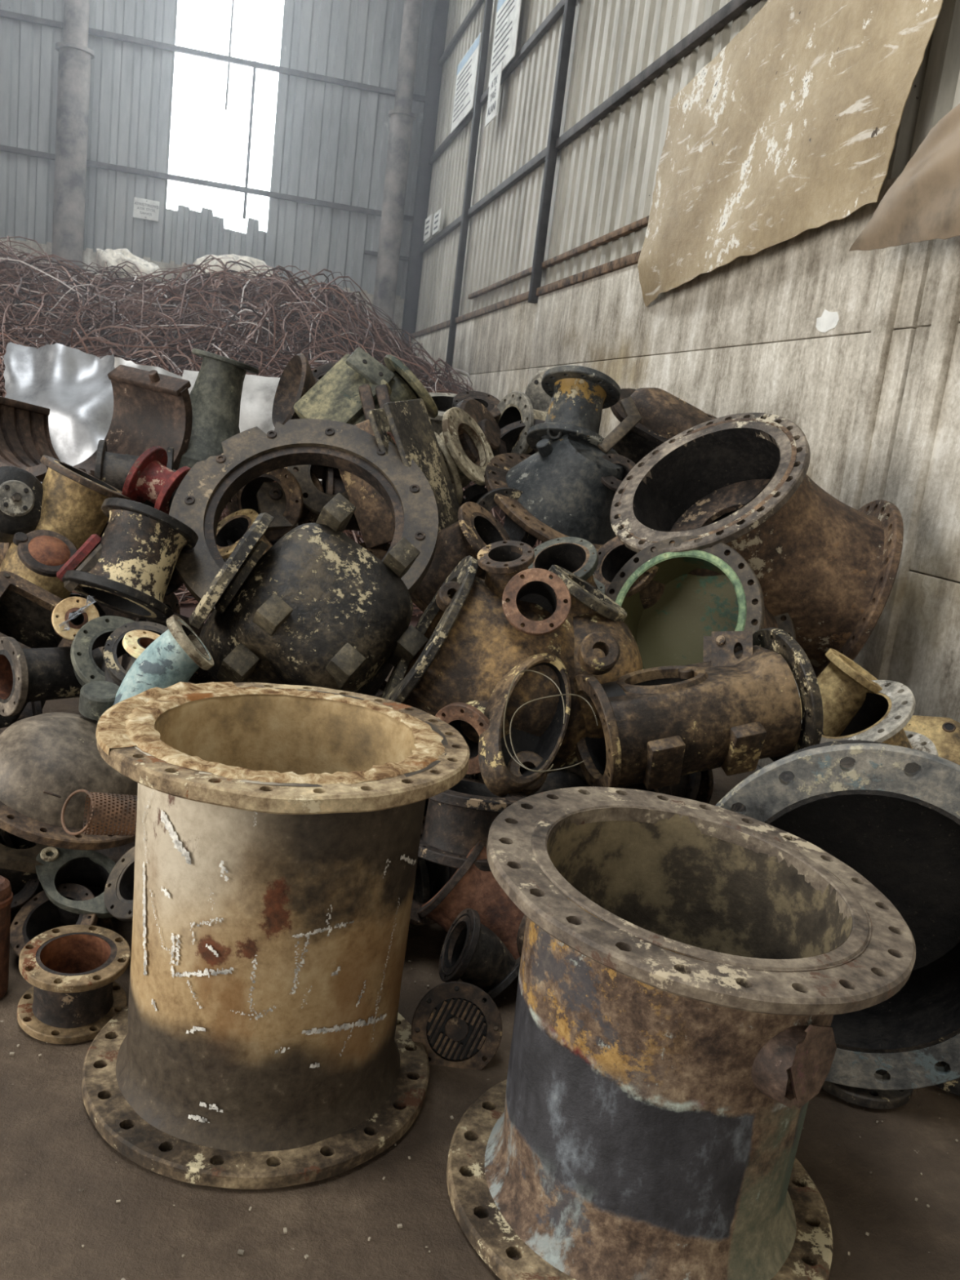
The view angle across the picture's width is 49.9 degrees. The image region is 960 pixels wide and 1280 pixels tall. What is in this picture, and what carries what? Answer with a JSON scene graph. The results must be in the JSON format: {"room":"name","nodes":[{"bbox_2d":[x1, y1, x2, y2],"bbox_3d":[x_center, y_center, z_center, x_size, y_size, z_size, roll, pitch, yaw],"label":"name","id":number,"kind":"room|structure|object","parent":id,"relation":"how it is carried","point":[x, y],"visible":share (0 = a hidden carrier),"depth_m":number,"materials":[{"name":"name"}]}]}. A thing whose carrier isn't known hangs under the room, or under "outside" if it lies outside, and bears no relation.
{"room":"waste site","nodes":[
{"label":"waste site","id":0,"kind":"room"},
{"bbox_2d":[0,0,434,337],"bbox_3d":[-6.033,-6.870,15.066,11.200,9.000,0.330,4,12,-15],"label":"wall","id":1,"kind":"structure","parent":0,"point":[331,141],"depth_m":15.34,"materials":[{"name":"metal"}]},
{"bbox_2d":[50,0,94,293],"bbox_3d":[-5.804,-6.755,14.636,0.512,9.000,0.512,4,12,-15],"label":"column","id":2,"kind":"structure","parent":1,"relation":"attached to","point":[75,56],"depth_m":14.42,"materials":[{"name":"metal"}]},
{"bbox_2d":[0,144,413,222],"bbox_3d":[-6.094,-6.931,14.820,10.750,0.075,0.070,4,12,-15],"label":"trim","id":3,"kind":"structure","parent":1,"relation":"attached to","point":[2,148],"depth_m":15.32,"materials":[{"name":"metal"}]},
{"bbox_2d":[0,9,425,102],"bbox_3d":[-5.887,-8.624,14.478,10.750,0.075,0.070,4,12,-15],"label":"trim","id":4,"kind":"structure","parent":1,"relation":"attached to","point":[22,17],"depth_m":14.97,"materials":[{"name":"metal"}]},
{"bbox_2d":[225,0,257,219],"bbox_3d":[-3.514,-8.392,15.220,0.444,4.100,0.062,8,11,4],"label":"cable","id":5,"kind":"object","parent":1,"relation":"in","point":[233,1],"depth_m":15.30,"materials":[{"name":"metal"}]},
{"bbox_2d":[372,0,422,333],"bbox_3d":[-1.344,-6.445,15.798,0.415,9.000,0.415,4,12,-15],"label":"column","id":6,"kind":"structure","parent":1,"relation":"attached to","point":[402,119],"depth_m":15.53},
{"bbox_2d":[400,0,449,346],"bbox_3d":[-0.818,-7.586,15.914,0.200,6.700,0.160,4,12,-15],"label":"trim","id":7,"kind":"structure","parent":1,"relation":"attached to","point":[441,8],"depth_m":15.90,"materials":[{"name":"metal"}]},
{"bbox_2d":[0,654,959,1279],"bbox_3d":[-3.805,0.070,5.050,11.200,0.028,23.300,4,12,-15],"label":"floor","id":8,"kind":"structure","parent":0,"point":[51,1149],"depth_m":2.06,"materials":[{"name":"concrete"}]},
{"bbox_2d":[0,875,13,998],"bbox_3d":[-1.212,0.729,2.530,0.116,0.302,0.116,7,11,-1],"label":"canister","id":9,"kind":"object","parent":8,"relation":"on","point":[6,893],"visible":1,"depth_m":2.52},
{"bbox_2d":[9,877,41,928],"bbox_3d":[-1.285,0.694,2.861,0.172,0.224,0.225,7,11,1],"label":"stub","id":10,"kind":"object","parent":8,"relation":"on","point":[31,888],"visible":0.24,"depth_m":2.78,"materials":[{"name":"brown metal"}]},
{"bbox_2d":[0,828,48,917],"bbox_3d":[-1.303,0.628,2.873,0.242,0.260,0.245,3,12,-18],"label":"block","id":11,"kind":"object","parent":10,"relation":"on","point":[17,865],"visible":0.2,"depth_m":2.79,"materials":[{"name":"metal"}]},
{"bbox_2d":[41,700,45,707],"bbox_3d":[-2.097,0.195,4.471,0.303,0.330,0.330,9,11,8],"label":"pipe stub","id":12,"kind":"object","parent":8,"relation":"on","point":[42,701],"visible":0.01,"depth_m":4.59,"materials":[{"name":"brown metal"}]},
{"bbox_2d":[69,592,106,617],"bbox_3d":[-1.785,-0.059,4.341,0.330,0.331,0.303,-4,16,-43],"label":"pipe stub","id":13,"kind":"object","parent":12,"relation":"on","point":[101,612],"visible":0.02,"depth_m":4.29,"materials":[{"name":"metal"}]},
{"bbox_2d":[0,454,131,599],"bbox_3d":[-1.665,-0.397,4.061,0.537,0.643,0.358,2,12,-22],"label":"pipe","id":14,"kind":"object","parent":13,"relation":"on","point":[73,500],"visible":0.54,"depth_m":3.94,"materials":[{"name":"metal"}]},
{"bbox_2d":[0,466,43,542],"bbox_3d":[-1.798,-0.513,3.929,0.274,0.297,0.237,-2,14,-37],"label":"cover","id":15,"kind":"object","parent":14,"relation":"attached to","point":[21,492],"visible":0.97,"depth_m":3.87,"materials":[{"name":"metal"}]},
{"bbox_2d":[121,445,191,514],"bbox_3d":[-1.286,-0.627,4.151,0.251,0.300,0.270,7,11,2],"label":"spool","id":16,"kind":"object","parent":14,"relation":"on","point":[149,478],"visible":0.78,"depth_m":4.07,"materials":[{"name":"paint"}]},
{"bbox_2d":[9,883,114,957],"bbox_3d":[-1.116,0.784,2.762,0.232,0.232,0.261,12,13,25],"label":"spool","id":17,"kind":"object","parent":8,"relation":"on","point":[38,915],"visible":0.37,"depth_m":2.77,"materials":[{"name":"metal"}]},
{"bbox_2d":[35,846,115,925],"bbox_3d":[-1.078,0.686,2.794,0.193,0.202,0.260,-4,16,-43],"label":"flange","id":18,"kind":"object","parent":17,"relation":"on","point":[92,870],"visible":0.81,"depth_m":2.81,"materials":[{"name":"grey metal"}]},
{"bbox_2d":[17,924,130,1044],"bbox_3d":[-0.980,0.827,2.494,0.249,0.186,0.262,1,13,-27],"label":"spool","id":19,"kind":"object","parent":8,"relation":"on","point":[72,970],"visible":0.98,"depth_m":2.45,"materials":[{"name":"metal"}]},
{"bbox_2d":[88,840,135,863],"bbox_3d":[-1.026,0.656,3.020,0.262,0.285,0.284,10,12,15],"label":"pipe stub","id":20,"kind":"object","parent":8,"relation":"on","point":[116,853],"visible":0.03,"depth_m":2.94,"materials":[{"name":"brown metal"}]},
{"bbox_2d":[0,680,137,850],"bbox_3d":[-1.185,0.329,2.938,0.543,0.382,0.568,13,13,28],"label":"dome cover","id":21,"kind":"object","parent":20,"relation":"on","point":[46,757],"visible":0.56,"depth_m":2.78,"materials":[{"name":"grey metal"}]},
{"bbox_2d":[112,614,214,705],"bbox_3d":[-0.928,0.101,3.001,0.299,0.353,0.198,4,12,-13],"label":"pipe elbow","id":22,"kind":"object","parent":21,"relation":"on","point":[174,656],"visible":0.74,"depth_m":2.94,"materials":[{"name":"blue paint"}]},
{"bbox_2d":[104,845,135,921],"bbox_3d":[-0.853,0.679,2.771,0.220,0.294,0.290,16,15,39],"label":"flange","id":23,"kind":"object","parent":8,"relation":"on","point":[119,888],"visible":0.16,"depth_m":2.73,"materials":[{"name":"metal"}]},
{"bbox_2d":[61,789,137,835],"bbox_3d":[-0.917,0.443,2.613,0.264,0.130,0.106,2,12,-24],"label":"basket","id":24,"kind":"object","parent":23,"relation":"on","point":[94,797],"visible":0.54,"depth_m":2.58,"materials":[{"name":"metal"}]},
{"bbox_2d":[0,235,542,627],"bbox_3d":[-3.982,-2.560,10.199,8.324,3.056,8.900,4,12,-15],"label":"heap","id":25,"kind":"object","parent":8,"relation":"on","point":[132,322],"visible":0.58,"depth_m":9.97,"materials":[{"name":"metal"}]},
{"bbox_2d":[3,342,115,483],"bbox_3d":[-2.368,-1.234,5.841,0.722,0.871,0.696,4,12,-15],"label":"sheet","id":26,"kind":"object","parent":25,"relation":"on","point":[75,385],"visible":0.62,"depth_m":5.88,"materials":[{"name":"metal"}]},
{"bbox_2d":[84,241,159,284],"bbox_3d":[-4.288,-4.394,12.300,0.738,0.662,0.619,-4,16,-43],"label":"sack","id":27,"kind":"object","parent":25,"relation":"on","point":[117,254],"visible":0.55,"depth_m":12.10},
{"bbox_2d":[195,246,264,287],"bbox_3d":[-2.970,-4.382,12.309,0.821,0.525,0.556,4,12,-15],"label":"sack","id":28,"kind":"object","parent":25,"relation":"on","point":[216,251],"visible":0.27,"depth_m":12.07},
{"bbox_2d":[182,369,321,480],"bbox_3d":[-1.327,-1.247,6.164,1.076,0.683,0.350,8,11,4],"label":"sheet","id":29,"kind":"object","parent":25,"relation":"on","point":[258,392],"visible":0.09,"depth_m":6.17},
{"bbox_2d":[82,681,470,1189],"bbox_3d":[-0.459,0.586,2.310,0.785,0.842,0.783,15,14,34],"label":"pipe","id":30,"kind":"object","parent":8,"relation":"on","point":[261,1041],"visible":1,"depth_m":2.08,"materials":[{"name":"metal"}]},
{"bbox_2d":[408,815,457,930],"bbox_3d":[-0.232,0.700,3.067,0.320,0.372,0.343,-5,16,-45],"label":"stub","id":31,"kind":"object","parent":8,"relation":"on","point":[441,873],"visible":0.07,"depth_m":3.07,"materials":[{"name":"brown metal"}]},
{"bbox_2d":[410,981,502,1071],"bbox_3d":[-0.054,0.962,2.615,0.223,0.258,0.272,8,11,3],"label":"strainer","id":32,"kind":"object","parent":8,"relation":"on","point":[460,1023],"visible":0.93,"depth_m":2.53,"materials":[{"name":"brown metal"}]},
{"bbox_2d":[417,840,524,977],"bbox_3d":[0.028,0.779,3.003,0.430,0.426,0.301,8,11,6],"label":"metal piece","id":33,"kind":"object","parent":8,"relation":"on","point":[471,886],"visible":0.37,"depth_m":2.88,"materials":[{"name":"brown metal"}]},
{"bbox_2d":[417,777,526,871],"bbox_3d":[-0.041,0.536,3.054,0.341,0.253,0.368,11,12,19],"label":"stub","id":34,"kind":"object","parent":33,"relation":"on","point":[458,817],"visible":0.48,"depth_m":2.94,"materials":[{"name":"brown metal"}]},
{"bbox_2d":[381,540,644,796],"bbox_3d":[0.078,0.070,3.453,0.886,0.805,0.778,15,14,34],"label":"valve","id":35,"kind":"object","parent":34,"relation":"on","point":[481,633],"visible":0.88,"depth_m":3.22,"materials":[{"name":"brown metal"}]},
{"bbox_2d":[573,627,823,790],"bbox_3d":[0.668,0.220,3.272,0.751,0.559,0.457,4,12,-16],"label":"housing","id":36,"kind":"object","parent":35,"relation":"on","point":[740,706],"visible":0.91,"depth_m":3.14,"materials":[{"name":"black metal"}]},
{"bbox_2d":[604,535,796,672],"bbox_3d":[0.827,-0.024,3.908,0.620,0.743,0.653,15,14,35],"label":"pipe","id":37,"kind":"object","parent":36,"relation":"on","point":[671,632],"visible":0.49,"depth_m":3.89,"materials":[{"name":"green metal"}]},
{"bbox_2d":[528,536,605,594],"bbox_3d":[0.323,-0.227,3.915,0.281,0.326,0.340,14,14,33],"label":"stub","id":38,"kind":"object","parent":37,"relation":"attached to","point":[578,556],"visible":0.38,"depth_m":3.93,"materials":[{"name":"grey metal"}]},
{"bbox_2d":[592,534,665,609],"bbox_3d":[0.626,-0.221,4.053,0.406,0.403,0.290,-4,16,-44],"label":"stub","id":39,"kind":"object","parent":37,"relation":"attached to","point":[614,554],"visible":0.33,"depth_m":4.00,"materials":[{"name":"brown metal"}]},
{"bbox_2d":[609,412,903,677],"bbox_3d":[1.104,-0.356,4.112,1.145,1.072,0.792,4,12,-14],"label":"pipe elbow","id":40,"kind":"object","parent":37,"relation":"on","point":[740,482],"visible":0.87,"depth_m":3.94,"materials":[{"name":"brown metal"}]},
{"bbox_2d":[799,648,938,756],"bbox_3d":[1.284,0.309,3.444,0.461,0.486,0.464,8,11,3],"label":"tan tee","id":41,"kind":"object","parent":36,"relation":"attached to","point":[857,705],"visible":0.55,"depth_m":3.46,"materials":[{"name":"paint"}]},
{"bbox_2d":[903,715,959,765],"bbox_3d":[1.522,0.409,3.545,0.260,0.265,0.298,11,12,21],"label":"flange","id":42,"kind":"object","parent":41,"relation":"on","point":[944,732],"visible":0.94,"depth_m":3.58,"materials":[{"name":"beige paint"}]},
{"bbox_2d":[439,907,521,1001],"bbox_3d":[0.017,0.872,2.805,0.279,0.308,0.198,1,13,-27],"label":"pipe fitting","id":43,"kind":"object","parent":8,"relation":"on","point":[472,953],"visible":0.9,"depth_m":2.75,"materials":[{"name":"metal"}]},
{"bbox_2d":[526,758,590,796],"bbox_3d":[0.289,0.680,3.921,0.366,0.460,0.441,7,11,0],"label":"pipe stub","id":44,"kind":"object","parent":8,"relation":"on","point":[572,776],"visible":0.03,"depth_m":3.94,"materials":[{"name":"metal"}]},
{"bbox_2d":[624,771,700,799],"bbox_3d":[0.665,0.561,4.155,0.401,0.410,0.326,5,12,-10],"label":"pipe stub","id":45,"kind":"object","parent":8,"relation":"on","point":[688,786],"visible":0.05,"depth_m":4.07,"materials":[{"name":"brown metal"}]},
{"bbox_2d":[447,786,915,1279],"bbox_3d":[0.380,0.786,2.083,0.823,0.744,0.823,6,11,-7],"label":"pipe","id":46,"kind":"object","parent":8,"relation":"on","point":[686,967],"visible":1,"depth_m":1.87,"materials":[{"name":"metal"}]},
{"bbox_2d":[822,1069,912,1109],"bbox_3d":[0.969,1.092,2.647,0.270,0.058,0.270,7,11,-1],"label":"flange","id":47,"kind":"object","parent":8,"relation":"on","point":[867,1098],"visible":0.3,"depth_m":2.54,"materials":[{"name":"metal"}]},
{"bbox_2d":[715,740,959,1089],"bbox_3d":[0.953,0.644,2.589,0.876,0.877,0.379,10,12,14],"label":"pipe","id":48,"kind":"object","parent":47,"relation":"on","point":[890,813],"visible":0.48,"depth_m":2.57,"materials":[{"name":"metal"}]},
{"bbox_3d":[-1.120,0.281,4.637,0.303,0.331,0.331,2,-4,-25],"label":"pipe stub","id":49,"kind":"object","parent":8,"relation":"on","visible":0},
{"bbox_3d":[-0.933,0.003,4.551,0.331,0.331,0.303,1,11,4],"label":"pipe stub","id":50,"kind":"object","parent":49,"relation":"on","visible":0},
{"bbox_2d":[223,534,277,562],"bbox_3d":[-1.020,-0.311,4.477,0.303,0.331,0.330,-4,16,-43],"label":"pipe stub","id":51,"kind":"object","parent":50,"relation":"on","point":[229,542],"visible":0.04,"depth_m":4.29,"materials":[{"name":"metal"}]},
{"bbox_2d":[216,508,271,559],"bbox_3d":[-0.946,-0.350,4.302,0.260,0.390,0.393,17,15,40],"label":"stub","id":52,"kind":"object","parent":51,"relation":"attached to","point":[233,526],"visible":0.26,"depth_m":4.26,"materials":[{"name":"brown metal"}]},
{"bbox_2d":[226,466,324,541],"bbox_3d":[-0.873,-0.602,4.430,0.330,0.331,0.303,9,11,9],"label":"pipe stub","id":53,"kind":"object","parent":51,"relation":"on","point":[246,497],"visible":0.51,"depth_m":4.30,"materials":[{"name":"brown metal"}]},
{"bbox_2d":[256,481,297,529],"bbox_3d":[-0.846,-0.559,4.304,0.163,0.198,0.138,2,12,-24],"label":"plate","id":54,"kind":"object","parent":53,"relation":"attached to","point":[271,497],"visible":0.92,"depth_m":4.28,"materials":[{"name":"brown metal"}]},
{"bbox_3d":[-1.869,0.434,3.541,0.324,0.342,0.342,5,0,1],"label":"pipe stub","id":55,"kind":"object","parent":8,"relation":"on","visible":0},
{"bbox_2d":[0,571,75,727],"bbox_3d":[-1.614,0.046,3.569,0.450,0.544,0.462,6,11,-3],"label":"pipe fitting","id":56,"kind":"object","parent":55,"relation":"on","point":[26,608],"visible":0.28,"depth_m":3.62,"materials":[{"name":"brown metal"}]},
{"bbox_2d":[0,636,104,716],"bbox_3d":[-1.396,0.110,3.373,0.253,0.263,0.336,16,15,39],"label":"pipe","id":57,"kind":"object","parent":56,"relation":"on","point":[42,673],"visible":0.55,"depth_m":3.28,"materials":[{"name":"metal"}]},
{"bbox_2d":[51,595,99,640],"bbox_3d":[-1.313,-0.069,3.358,0.144,0.161,0.183,3,12,-21],"label":"flange","id":58,"kind":"object","parent":57,"relation":"on","point":[62,610],"visible":0.8,"depth_m":3.29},
{"bbox_2d":[70,615,134,686],"bbox_3d":[-1.171,0.064,3.326,0.292,0.259,0.249,-1,14,-36],"label":"flange","id":59,"kind":"object","parent":57,"relation":"attached to","point":[94,634],"visible":0.43,"depth_m":3.26,"materials":[{"name":"grey metal"}]},
{"bbox_2d":[101,621,168,686],"bbox_3d":[-1.056,0.076,3.259,0.260,0.252,0.264,2,12,-24],"label":"flange","id":60,"kind":"object","parent":59,"relation":"on","point":[115,673],"visible":0.32,"depth_m":3.22,"materials":[{"name":"metal"}]},
{"bbox_2d":[122,629,159,674],"bbox_3d":[-1.011,0.068,3.134,0.152,0.176,0.148,6,11,-7],"label":"flange","id":61,"kind":"object","parent":60,"relation":"on","point":[135,642],"visible":0.35,"depth_m":3.12,"materials":[{"name":"metal"}]},
{"bbox_3d":[-0.555,0.545,3.797,0.306,0.301,0.301,10,-9,2],"label":"pipe stub","id":62,"kind":"object","parent":8,"relation":"on","visible":0},
{"bbox_2d":[200,493,428,696],"bbox_3d":[-0.585,-0.081,3.648,0.750,0.886,0.793,3,12,-19],"label":"dome cover","id":63,"kind":"object","parent":62,"relation":"on","point":[317,607],"visible":0.83,"depth_m":3.45,"materials":[{"name":"black metal"}]},
{"bbox_2d":[189,512,274,629],"bbox_3d":[-0.831,-0.230,3.451,0.249,0.410,0.451,6,11,-6],"label":"flange","id":64,"kind":"object","parent":63,"relation":"attached to","point":[224,587],"visible":0.98,"depth_m":3.30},
{"bbox_2d":[168,418,438,610],"bbox_3d":[-0.672,-0.451,3.974,1.023,0.789,0.734,7,11,-1],"label":"flange","id":65,"kind":"object","parent":63,"relation":"on","point":[199,501],"depth_m":4.07,"materials":[{"name":"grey metal"}]},
{"bbox_2d":[62,497,198,623],"bbox_3d":[-1.246,-0.278,3.674,0.394,0.454,0.474,10,12,14],"label":"spool","id":66,"kind":"object","parent":65,"relation":"on","point":[141,544],"visible":0.95,"depth_m":3.58,"materials":[{"name":"metal"}]},
{"bbox_2d":[56,533,102,592],"bbox_3d":[-1.390,-0.270,3.636,0.186,0.211,0.224,4,12,-15],"label":"disc","id":67,"kind":"object","parent":66,"relation":"on","point":[91,561],"visible":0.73,"depth_m":3.54,"materials":[{"name":"red paint"}]},
{"bbox_2d":[13,529,77,576],"bbox_3d":[-1.559,-0.315,3.729,0.169,0.146,0.209,17,15,42],"label":"hub cover","id":68,"kind":"object","parent":67,"relation":"attached to","point":[45,553],"visible":0.91,"depth_m":3.69,"materials":[{"name":"brown metal"}]},
{"bbox_2d":[410,0,959,767],"bbox_3d":[1.879,-3.935,5.348,0.293,9.000,23.200,4,12,-15],"label":"wall","id":69,"kind":"structure","parent":0,"point":[783,329],"depth_m":6.79,"materials":[{"name":"concrete"}]},
{"bbox_2d":[450,31,481,133],"bbox_3d":[-0.193,-7.177,13.360,0.014,0.860,1.330,4,12,-15],"label":"notice board","id":70,"kind":"object","parent":69,"relation":"attached to","point":[467,68],"visible":1,"depth_m":13.28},
{"bbox_2d":[444,0,493,377],"bbox_3d":[-0.104,-5.946,12.813,0.080,5.445,0.100,4,12,-15],"label":"trim","id":71,"kind":"structure","parent":69,"relation":"attached to","point":[488,3],"depth_m":12.81,"materials":[{"name":"metal"}]},
{"bbox_2d":[428,0,564,164],"bbox_3d":[0.699,-5.980,9.915,0.060,0.080,12.700,4,12,-15],"label":"trim","id":72,"kind":"structure","parent":69,"relation":"attached to","point":[558,10],"depth_m":11.11,"materials":[{"name":"metal"}]},
{"bbox_2d":[488,0,521,86],"bbox_3d":[0.290,-6.777,11.397,0.014,0.930,1.150,4,12,-15],"label":"notice board","id":73,"kind":"object","parent":69,"relation":"attached to","point":[508,13],"visible":0.97,"depth_m":11.39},
{"bbox_2d":[409,250,640,338],"bbox_3d":[0.094,-3.711,11.613,0.070,0.070,10.400,4,12,-15],"label":"trim","id":74,"kind":"structure","parent":69,"relation":"attached to","point":[630,260],"depth_m":9.21,"materials":[{"name":"metal"}]},
{"bbox_2d":[528,0,576,303],"bbox_3d":[0.779,-5.459,9.290,0.080,4.672,0.100,4,12,-15],"label":"trim","id":75,"kind":"structure","parent":69,"relation":"attached to","point":[570,5],"depth_m":9.45,"materials":[{"name":"metal"}]},
{"bbox_2d":[467,215,648,299],"bbox_3d":[0.607,-3.497,9.625,0.050,0.050,6.300,4,12,-15],"label":"trim","id":76,"kind":"structure","parent":69,"relation":"attached to","point":[642,223],"depth_m":8.74,"materials":[{"name":"metal"}]},
{"bbox_2d":[419,0,759,253],"bbox_3d":[0.543,-4.705,10.173,0.060,0.080,12.700,4,12,-15],"label":"trim","id":77,"kind":"structure","parent":69,"relation":"attached to","point":[731,11],"depth_m":7.82,"materials":[{"name":"metal"}]},
{"bbox_2d":[637,0,943,306],"bbox_3d":[1.505,-2.773,5.437,0.114,1.686,3.129,4,12,-13],"label":"sheet","id":78,"kind":"object","parent":69,"relation":"hanging from","point":[790,130],"visible":1,"depth_m":5.24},
{"bbox_2d":[838,235,959,679],"bbox_3d":[1.707,-0.489,4.473,0.059,2.609,0.546,4,12,-15],"label":"trim","id":79,"kind":"structure","parent":69,"relation":"attached to","point":[947,313],"depth_m":4.28,"materials":[{"name":"metal"}]},
{"bbox_2d":[848,103,959,251],"bbox_3d":[1.765,-1.811,3.725,0.064,0.762,1.260,3,12,-18],"label":"sheet","id":80,"kind":"object","parent":69,"relation":"hanging from","point":[922,203],"visible":1,"depth_m":3.92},
{"bbox_3d":[-0.626,-0.022,4.859,0.303,0.331,0.331,11,31,19],"label":"pipe stub","id":81,"kind":"object","parent":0,"visible":0},
{"bbox_2d":[359,542,391,560],"bbox_3d":[-0.469,-0.258,4.545,0.330,0.331,0.303,6,11,-4],"label":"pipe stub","id":82,"kind":"object","parent":81,"relation":"on","point":[380,551],"visible":0.06,"depth_m":4.37,"materials":[{"name":"brown metal"}]},
{"bbox_2d":[321,466,360,531],"bbox_3d":[-0.557,-0.608,4.650,0.303,0.330,0.330,4,12,-15],"label":"pipe stub","id":83,"kind":"object","parent":82,"relation":"on","point":[331,485],"visible":0.14,"depth_m":4.54,"materials":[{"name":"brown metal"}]},
{"bbox_2d":[287,464,350,532],"bbox_3d":[-0.693,-0.686,4.613,0.381,0.484,0.467,3,12,-18],"label":"stub","id":84,"kind":"object","parent":83,"relation":"on","point":[317,500],"visible":0.27,"depth_m":4.41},
{"bbox_2d":[293,346,438,425],"bbox_3d":[-0.495,-1.020,4.732,0.519,0.596,0.580,15,14,36],"label":"pipe fitting","id":85,"kind":"object","parent":84,"relation":"on","point":[358,384],"depth_m":4.59,"materials":[{"name":"green metal"}]},
{"bbox_2d":[271,353,319,426],"bbox_3d":[-0.813,-1.165,4.895,0.290,0.367,0.376,1,13,-28],"label":"flared end","id":86,"kind":"object","parent":85,"relation":"on","point":[297,377],"visible":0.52,"depth_m":4.93,"materials":[{"name":"brown metal"}]},
{"bbox_2d":[338,398,459,548],"bbox_3d":[-0.358,-0.696,4.323,0.531,0.643,0.387,11,12,20],"label":"metal piece","id":87,"kind":"object","parent":82,"relation":"on","point":[409,422],"visible":0.43,"depth_m":4.27,"materials":[{"name":"brown metal"}]},
{"bbox_2d":[410,502,511,612],"bbox_3d":[-0.121,-0.316,4.229,0.510,0.511,0.422,16,15,39],"label":"pipe fitting","id":88,"kind":"object","parent":87,"relation":"attached to","point":[476,527],"visible":0.41,"depth_m":4.13,"materials":[{"name":"brown metal"}]},
{"bbox_3d":[-0.190,-0.278,4.812,0.303,0.331,0.331,8,-21,3],"label":"pipe stub","id":89,"kind":"object","parent":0,"visible":0},
{"bbox_2d":[459,484,537,547],"bbox_3d":[0.068,-0.534,4.662,0.330,0.331,0.303,3,12,-19],"label":"pipe stub","id":90,"kind":"object","parent":89,"relation":"on","point":[477,494],"visible":0.35,"depth_m":4.59,"materials":[{"name":"metal"}]},
{"bbox_2d":[434,407,493,505],"bbox_3d":[-0.136,-0.819,4.647,0.391,0.450,0.370,11,12,19],"label":"pipe elbow","id":91,"kind":"object","parent":90,"relation":"on","point":[461,469],"visible":0.64,"depth_m":4.55,"materials":[{"name":"beige metal"}]},
{"bbox_2d":[484,429,623,552],"bbox_3d":[0.385,-0.682,4.703,0.704,0.567,0.786,14,13,31],"label":"cone","id":92,"kind":"object","parent":90,"relation":"on","point":[564,495],"visible":0.61,"depth_m":4.47,"materials":[{"name":"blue metal"}]},
{"bbox_2d":[500,418,545,455],"bbox_3d":[0.233,-0.854,4.994,0.361,0.429,0.424,13,13,29],"label":"stub","id":93,"kind":"object","parent":92,"relation":"attached to","point":[510,433],"visible":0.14,"depth_m":5.00,"materials":[{"name":"brown metal"}]},
{"bbox_2d":[455,398,506,462],"bbox_3d":[0.008,-0.949,4.863,0.222,0.358,0.392,12,13,26],"label":"flange","id":94,"kind":"object","parent":93,"relation":"attached to","point":[475,409],"visible":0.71,"depth_m":4.82,"materials":[{"name":"brown metal"}]},
{"bbox_2d":[495,391,549,453],"bbox_3d":[0.269,-1.033,5.180,0.325,0.391,0.371,0,13,-31],"label":"stub","id":95,"kind":"object","parent":93,"relation":"on","point":[516,406],"visible":0.34,"depth_m":5.06,"materials":[{"name":"beige metal"}]},
{"bbox_2d":[524,366,554,411],"bbox_3d":[0.393,-1.230,5.366,0.373,0.372,0.105,14,13,31],"label":"flange","id":96,"kind":"object","parent":95,"relation":"attached to","point":[540,399],"visible":0.12,"depth_m":5.38,"materials":[{"name":"grey paint"}]},
{"bbox_2d":[526,364,621,452],"bbox_3d":[0.430,-1.021,4.716,0.384,0.436,0.468,10,12,15],"label":"spool","id":97,"kind":"object","parent":92,"relation":"on","point":[579,394],"visible":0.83,"depth_m":4.62,"materials":[{"name":"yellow metal"}]},
{"bbox_2d":[597,396,642,453],"bbox_3d":[0.615,-0.961,4.613,0.214,0.265,0.094,-1,14,-34],"label":"bracket","id":98,"kind":"object","parent":92,"relation":"on","point":[633,418],"visible":1,"depth_m":4.60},
{"bbox_2d":[609,387,711,464],"bbox_3d":[0.886,-0.929,5.042,0.614,0.570,0.426,9,11,8],"label":"pipe fitting","id":99,"kind":"object","parent":92,"relation":"on","point":[664,415],"visible":0.37,"depth_m":4.87,"materials":[{"name":"brown metal"}]},
{"bbox_3d":[-1.445,0.283,4.430,0.331,0.331,0.303,-2,13,-8],"label":"pipe stub","id":100,"kind":"object","parent":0,"visible":0},
{"bbox_2d":[95,592,180,620],"bbox_3d":[-1.550,-0.081,4.595,0.303,0.330,0.330,9,12,9],"label":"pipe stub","id":101,"kind":"object","parent":100,"relation":"on","point":[171,600],"visible":0.08,"depth_m":4.55,"materials":[{"name":"brown metal"}]},
{"bbox_2d":[93,523,182,595],"bbox_3d":[-1.442,-0.330,4.313,0.330,0.331,0.303,11,12,17],"label":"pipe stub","id":102,"kind":"object","parent":101,"relation":"on","point":[175,582],"visible":0.05,"depth_m":4.41,"materials":[{"name":"brown metal"}]},
{"bbox_2d":[93,440,173,507],"bbox_3d":[-1.474,-0.672,4.409,0.303,0.330,0.330,4,12,-16],"label":"pipe stub","id":103,"kind":"object","parent":102,"relation":"on","point":[113,468],"visible":0.4,"depth_m":4.29,"materials":[{"name":"metal"}]},
{"bbox_2d":[72,364,192,471],"bbox_3d":[-1.574,-0.939,4.617,0.484,0.568,0.308,12,13,25],"label":"shell","id":104,"kind":"object","parent":103,"relation":"on","point":[152,408],"visible":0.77,"depth_m":4.67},
{"bbox_2d":[0,395,94,482],"bbox_3d":[-1.865,-0.838,4.382,0.507,0.376,0.474,11,12,18],"label":"shell","id":105,"kind":"object","parent":104,"relation":"on","point":[24,437],"visible":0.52,"depth_m":4.45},
{"bbox_2d":[125,348,259,471],"bbox_3d":[-1.324,-1.031,4.874,0.683,0.659,0.691,3,12,-20],"label":"pipe","id":106,"kind":"object","parent":103,"relation":"on","point":[215,395],"visible":0.54,"depth_m":4.76,"materials":[{"name":"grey metal"}]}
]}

